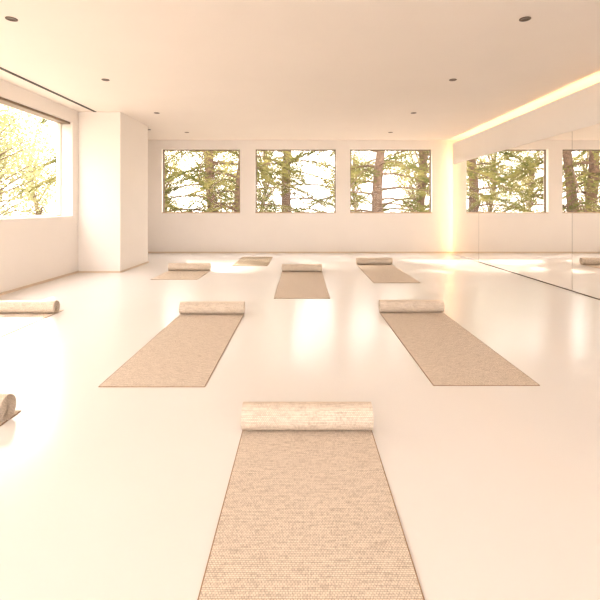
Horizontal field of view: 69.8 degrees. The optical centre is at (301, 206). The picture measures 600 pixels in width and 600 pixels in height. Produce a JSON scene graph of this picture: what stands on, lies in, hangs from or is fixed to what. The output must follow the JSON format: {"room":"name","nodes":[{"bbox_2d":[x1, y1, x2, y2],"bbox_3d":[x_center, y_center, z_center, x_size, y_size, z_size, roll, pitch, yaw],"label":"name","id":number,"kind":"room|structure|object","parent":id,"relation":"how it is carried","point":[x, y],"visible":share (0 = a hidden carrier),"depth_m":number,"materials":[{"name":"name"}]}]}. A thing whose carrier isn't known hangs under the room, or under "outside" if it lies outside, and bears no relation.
{"room":"exercise studio","nodes":[
{"label":"exercise studio","id":0,"kind":"room"},
{"bbox_2d":[0,79,77,292],"bbox_3d":[-3.675,-0.235,2.860,0.250,2.550,13.720,0,0,0],"label":"wall","id":1,"kind":"structure","parent":0,"point":[32,249],"depth_m":5.97,"materials":[{"name":"paint"}]},
{"bbox_2d":[0,103,60,217],"bbox_3d":[-3.745,-0.585,4.975,0.050,1.450,3.350,0,0,0],"label":"frame","id":2,"kind":"object","parent":1,"relation":"attached to","point":[58,124],"visible":0.73,"depth_m":6.63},
{"bbox_2d":[0,97,69,123],"bbox_3d":[-3.640,-1.292,4.975,0.140,0.033,3.310,0,0,0],"label":"roller blind cassette","id":3,"kind":"object","parent":1,"relation":"attached to","point":[4,101],"visible":1,"depth_m":5.74,"materials":[{"name":"brown metal"}]},
{"bbox_2d":[0,261,148,295],"bbox_3d":[-3.209,1.025,2.025,0.682,0.030,12.050,0,0,0],"label":"baseboard","id":4,"kind":"structure","parent":1,"relation":"attached to","point":[75,272],"depth_m":6.41,"materials":[{"name":"paint"}]},
{"bbox_2d":[78,112,147,270],"bbox_3d":[-3.215,-0.235,7.430,0.670,2.550,1.220,0,0,0],"label":"wall column","id":5,"kind":"structure","parent":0,"point":[112,146],"depth_m":6.82,"materials":[{"name":"paint"}]},
{"bbox_2d":[0,253,599,599],"bbox_3d":[0.100,1.115,2.860,7.800,0.150,14.220,0,0,0],"label":"floor","id":6,"kind":"structure","parent":0,"point":[107,493],"depth_m":2.02,"materials":[{"name":"plastic"}]},
{"bbox_2d":[0,394,20,425],"bbox_3d":[-1.735,0.977,1.270,0.615,0.125,1.840,0,0,0],"label":"yoga mat","id":7,"kind":"object","parent":6,"relation":"on","point":[7,401],"visible":1,"depth_m":2.09,"materials":[{"name":"fabric"}]},
{"bbox_2d":[0,300,62,337],"bbox_3d":[-2.710,0.977,3.390,0.625,0.125,1.880,0,0,0],"label":"yoga mat","id":8,"kind":"object","parent":6,"relation":"on","point":[15,315],"visible":1,"depth_m":4.14,"materials":[{"name":"fabric"}]},
{"bbox_2d":[98,301,244,386],"bbox_3d":[-0.867,0.977,3.352,0.620,0.125,1.743,0,0,0],"label":"yoga mat","id":9,"kind":"object","parent":6,"relation":"on","point":[186,353],"visible":1,"depth_m":3.12,"materials":[{"name":"fabric"}]},
{"bbox_2d":[151,263,210,279],"bbox_3d":[-1.830,0.977,6.606,0.675,0.125,0.913,0,0,0],"label":"yoga mat","id":10,"kind":"object","parent":6,"relation":"on","point":[177,271],"visible":1,"depth_m":6.90,"materials":[{"name":"fabric"}]},
{"bbox_2d":[232,257,272,265],"bbox_3d":[-0.920,1.037,8.265,0.630,0.004,1.370,0,0,0],"label":"yoga mat","id":11,"kind":"object","parent":6,"relation":"on","point":[244,261],"visible":1,"depth_m":8.17,"materials":[{"name":"fabric"}]},
{"bbox_2d":[274,264,329,298],"bbox_3d":[0.000,0.977,5.912,0.645,0.125,2.063,0,0,0],"label":"yoga mat","id":12,"kind":"object","parent":6,"relation":"on","point":[297,281],"visible":1,"depth_m":5.82,"materials":[{"name":"fabric"}]},
{"bbox_2d":[197,402,424,599],"bbox_3d":[0.024,0.977,1.184,0.605,0.125,1.768,0,0,0],"label":"yoga mat","id":13,"kind":"object","parent":6,"relation":"on","point":[309,511],"visible":1,"depth_m":1.44,"materials":[{"name":"fabric"}]},
{"bbox_2d":[356,258,419,282],"bbox_3d":[1.300,0.977,6.846,0.645,0.125,1.933,0,0,0],"label":"yoga mat","id":14,"kind":"object","parent":6,"relation":"on","point":[378,270],"visible":1,"depth_m":6.90,"materials":[{"name":"fabric"}]},
{"bbox_2d":[378,300,539,385],"bbox_3d":[1.073,0.977,3.397,0.625,0.125,1.793,0,0,0],"label":"yoga mat","id":15,"kind":"object","parent":6,"relation":"on","point":[448,354],"visible":1,"depth_m":3.15,"materials":[{"name":"fabric"}]},
{"bbox_3d":[3.480,-0.100,2.750,0.260,2.280,13.500,0,0,0],"label":"wall mirror backing","id":16,"kind":"object","parent":6,"relation":"on","visible":0},
{"bbox_2d":[453,82,599,163],"bbox_3d":[3.340,-1.170,2.750,0.020,0.460,13.500,0,0,0],"label":"soffit","id":17,"kind":"structure","parent":16,"relation":"attached to","point":[580,109],"depth_m":6.08,"materials":[{"name":"paint"}]},
{"bbox_2d":[0,0,599,139],"bbox_3d":[0.100,-1.610,2.860,7.800,0.200,14.220,0,0,0],"label":"ceiling","id":18,"kind":"structure","parent":0,"point":[210,69],"depth_m":4.43,"materials":[{"name":"paint"}]},
{"bbox_2d":[5,16,17,21],"bbox_3d":[-2.330,-1.507,3.450,0.088,0.006,0.088,0,0,0],"label":"recessed light","id":19,"kind":"object","parent":18,"relation":"in","point":[8,18],"visible":1,"depth_m":3.45,"materials":[{"name":"brown metal"}]},
{"bbox_2d":[0,67,95,111],"bbox_3d":[-3.270,-1.506,2.650,0.040,0.007,8.300,0,0,0],"label":"ceiling vent","id":20,"kind":"object","parent":18,"relation":"in","point":[1,68],"visible":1,"depth_m":5.43,"materials":[{"name":"grey metal"}]},
{"bbox_2d":[519,16,530,21],"bbox_3d":[1.790,-1.507,3.450,0.088,0.006,0.088,0,0,0],"label":"recessed light","id":21,"kind":"object","parent":18,"relation":"in","point":[527,18],"visible":1,"depth_m":3.45,"materials":[{"name":"brown metal"}]},
{"bbox_2d":[148,140,459,251],"bbox_3d":[0.100,-0.235,9.820,7.800,2.550,0.200,0,0,0],"label":"wall","id":22,"kind":"structure","parent":0,"point":[247,230],"depth_m":9.72,"materials":[{"name":"paint"}]},
{"bbox_2d":[162,212,239,212],"bbox_3d":[-2.285,0.131,9.768,1.766,0.018,0.105,0,0,0],"label":"sill","id":23,"kind":"structure","parent":22,"relation":"attached to","point":[162,212],"depth_m":9.71,"materials":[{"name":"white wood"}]},
{"bbox_2d":[163,150,239,211],"bbox_3d":[-2.285,-0.585,9.845,1.770,1.450,0.050,0,0,0],"label":"frame","id":24,"kind":"object","parent":22,"relation":"attached to","point":[163,150],"visible":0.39,"depth_m":9.82,"materials":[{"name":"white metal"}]},
{"bbox_2d":[255,212,335,212],"bbox_3d":[-0.145,0.131,9.768,1.826,0.018,0.105,0,0,0],"label":"sill","id":25,"kind":"structure","parent":22,"relation":"attached to","point":[255,212],"depth_m":9.71,"materials":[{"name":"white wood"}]},
{"bbox_2d":[256,150,335,211],"bbox_3d":[-0.145,-0.585,9.845,1.830,1.450,0.050,0,0,0],"label":"frame","id":26,"kind":"object","parent":22,"relation":"attached to","point":[256,150],"visible":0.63,"depth_m":9.82,"materials":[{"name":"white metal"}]},
{"bbox_2d":[148,252,452,252],"bbox_3d":[0.100,1.025,9.714,7.300,0.030,0.012,0,0,0],"label":"baseboard","id":27,"kind":"structure","parent":22,"relation":"attached to","point":[148,252],"depth_m":9.71,"materials":[{"name":"paint"}]},
{"bbox_2d":[350,150,430,211],"bbox_3d":[2.015,-0.585,9.845,1.850,1.450,0.050,0,0,0],"label":"frame","id":28,"kind":"object","parent":22,"relation":"attached to","point":[350,150],"visible":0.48,"depth_m":9.82,"materials":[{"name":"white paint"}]},
{"bbox_2d":[350,212,431,212],"bbox_3d":[2.015,0.131,9.768,1.846,0.018,0.105,0,0,0],"label":"sill","id":29,"kind":"structure","parent":22,"relation":"attached to","point":[350,212],"depth_m":9.71,"materials":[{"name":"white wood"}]},
{"bbox_2d":[453,123,599,299],"bbox_3d":[3.337,0.052,2.748,0.022,1.975,13.497,0,0,0],"label":"wall mirror","id":30,"kind":"object","parent":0,"point":[530,210],"depth_m":6.05,"materials":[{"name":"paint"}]},
{"label":"outside","id":31,"kind":"structure","parent":0,"visible":0},
{"bbox_3d":[0.000,1.370,15.000,120.000,0.340,110.000,0,0,0],"label":"ground","id":32,"kind":"structure","parent":31,"visible":0},
{"bbox_2d":[0,115,23,215],"bbox_3d":[-13.367,-2.113,16.270,5.088,7.760,5.219,0,0,7],"label":"broadleaf tree","id":33,"kind":"object","parent":32,"relation":"on","point":[1,156],"visible":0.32,"depth_m":16.80,"materials":[{"name":"green plant"}]},
{"bbox_2d":[0,107,27,213],"bbox_3d":[-15.125,-2.652,18.251,5.915,9.022,6.068,0,0,-40],"label":"broadleaf tree","id":34,"kind":"object","parent":32,"relation":"on","point":[3,107],"visible":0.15,"depth_m":19.54,"materials":[{"name":"green plant"}]},
{"bbox_2d":[0,106,55,215],"bbox_3d":[-9.677,-2.755,11.001,6.231,9.264,6.074,0,0,10],"label":"broadleaf tree","id":35,"kind":"object","parent":32,"relation":"on","point":[29,149],"visible":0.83,"depth_m":12.22,"materials":[{"name":"green plant"}]},
{"bbox_2d":[0,104,55,215],"bbox_3d":[-11.528,-2.294,15.155,5.503,8.183,5.365,0,0,27],"label":"broadleaf tree","id":36,"kind":"object","parent":32,"relation":"on","point":[4,106],"visible":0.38,"depth_m":16.00,"materials":[{"name":"green plant"}]},
{"bbox_2d":[0,107,55,215],"bbox_3d":[-19.801,-3.052,31.918,6.529,9.959,6.698,0,0,-30],"label":"broadleaf tree","id":37,"kind":"object","parent":32,"relation":"on","point":[43,125],"visible":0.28,"depth_m":31.70,"materials":[{"name":"green plant"}]},
{"bbox_2d":[19,119,233,211],"bbox_3d":[-6.093,-3.463,15.826,6.965,10.030,7.612,0,0,-25],"label":"pine tree","id":38,"kind":"object","parent":32,"relation":"on","point":[168,204],"visible":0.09,"depth_m":13.96,"materials":[{"name":"green plant"}]},
{"bbox_2d":[165,151,203,211],"bbox_3d":[-10.038,-2.075,31.354,5.159,7.671,5.029,0,0,24],"label":"broadleaf tree","id":39,"kind":"object","parent":32,"relation":"on","point":[179,161],"visible":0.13,"depth_m":31.49,"materials":[{"name":"green plant"}]},
{"bbox_2d":[173,151,237,211],"bbox_3d":[-6.077,-2.618,29.286,6.014,8.942,5.863,0,0,-33],"label":"broadleaf tree","id":40,"kind":"object","parent":32,"relation":"on","point":[185,160],"visible":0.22,"depth_m":28.58,"materials":[{"name":"green plant"}]},
{"bbox_2d":[165,151,286,211],"bbox_3d":[-3.175,-3.034,14.420,6.384,9.137,6.580,0,0,7],"label":"pine tree","id":41,"kind":"object","parent":32,"relation":"on","point":[209,156],"visible":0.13,"depth_m":13.87,"materials":[{"name":"green plant"}]},
{"bbox_2d":[165,151,334,211],"bbox_3d":[-2.243,-2.779,13.726,7.037,8.770,6.790,0,0,38],"label":"pine tree","id":42,"kind":"object","parent":32,"relation":"on","point":[302,180],"visible":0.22,"depth_m":13.71,"materials":[{"name":"green plant"}]},
{"bbox_2d":[219,151,311,211],"bbox_3d":[-2.518,-3.021,28.878,6.482,9.887,6.650,0,0,-32],"label":"broadleaf tree","id":43,"kind":"object","parent":32,"relation":"on","point":[264,154],"visible":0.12,"depth_m":28.49,"materials":[{"name":"green plant"}]},
{"bbox_2d":[198,151,388,211],"bbox_3d":[-0.214,-3.886,18.083,8.304,10.942,7.599,0,0,-29],"label":"pine tree","id":44,"kind":"object","parent":32,"relation":"on","point":[286,198],"visible":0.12,"depth_m":18.18,"materials":[{"name":"green plant"}]},
{"bbox_2d":[277,151,428,211],"bbox_3d":[2.666,-3.039,13.541,6.920,9.118,6.332,0,0,0],"label":"pine tree","id":45,"kind":"object","parent":32,"relation":"on","point":[377,205],"visible":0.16,"depth_m":13.77,"materials":[{"name":"green plant"}]},
{"bbox_2d":[317,151,393,211],"bbox_3d":[3.493,-2.105,28.960,5.075,7.741,5.206,0,0,-30],"label":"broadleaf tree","id":46,"kind":"object","parent":32,"relation":"on","point":[355,153],"visible":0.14,"depth_m":28.62,"materials":[{"name":"green plant"}]},
{"bbox_2d":[351,151,428,211],"bbox_3d":[4.920,-3.670,17.459,7.568,10.507,7.341,0,0,-18],"label":"pine tree","id":47,"kind":"object","parent":32,"relation":"on","point":[396,156],"visible":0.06,"depth_m":17.46,"materials":[{"name":"green plant"}]},
{"bbox_2d":[368,151,428,210],"bbox_3d":[7.628,-2.968,28.598,6.566,9.763,6.401,0,0,-27],"label":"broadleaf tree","id":48,"kind":"object","parent":32,"relation":"on","point":[402,192],"visible":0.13,"depth_m":28.24,"materials":[{"name":"green plant"}]},
{"bbox_2d":[404,162,428,211],"bbox_3d":[6.450,-2.988,15.338,7.407,9.232,7.147,0,0,-16],"label":"pine tree","id":49,"kind":"object","parent":32,"relation":"on","point":[422,165],"visible":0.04,"depth_m":15.81,"materials":[{"name":"green plant"}]}
]}

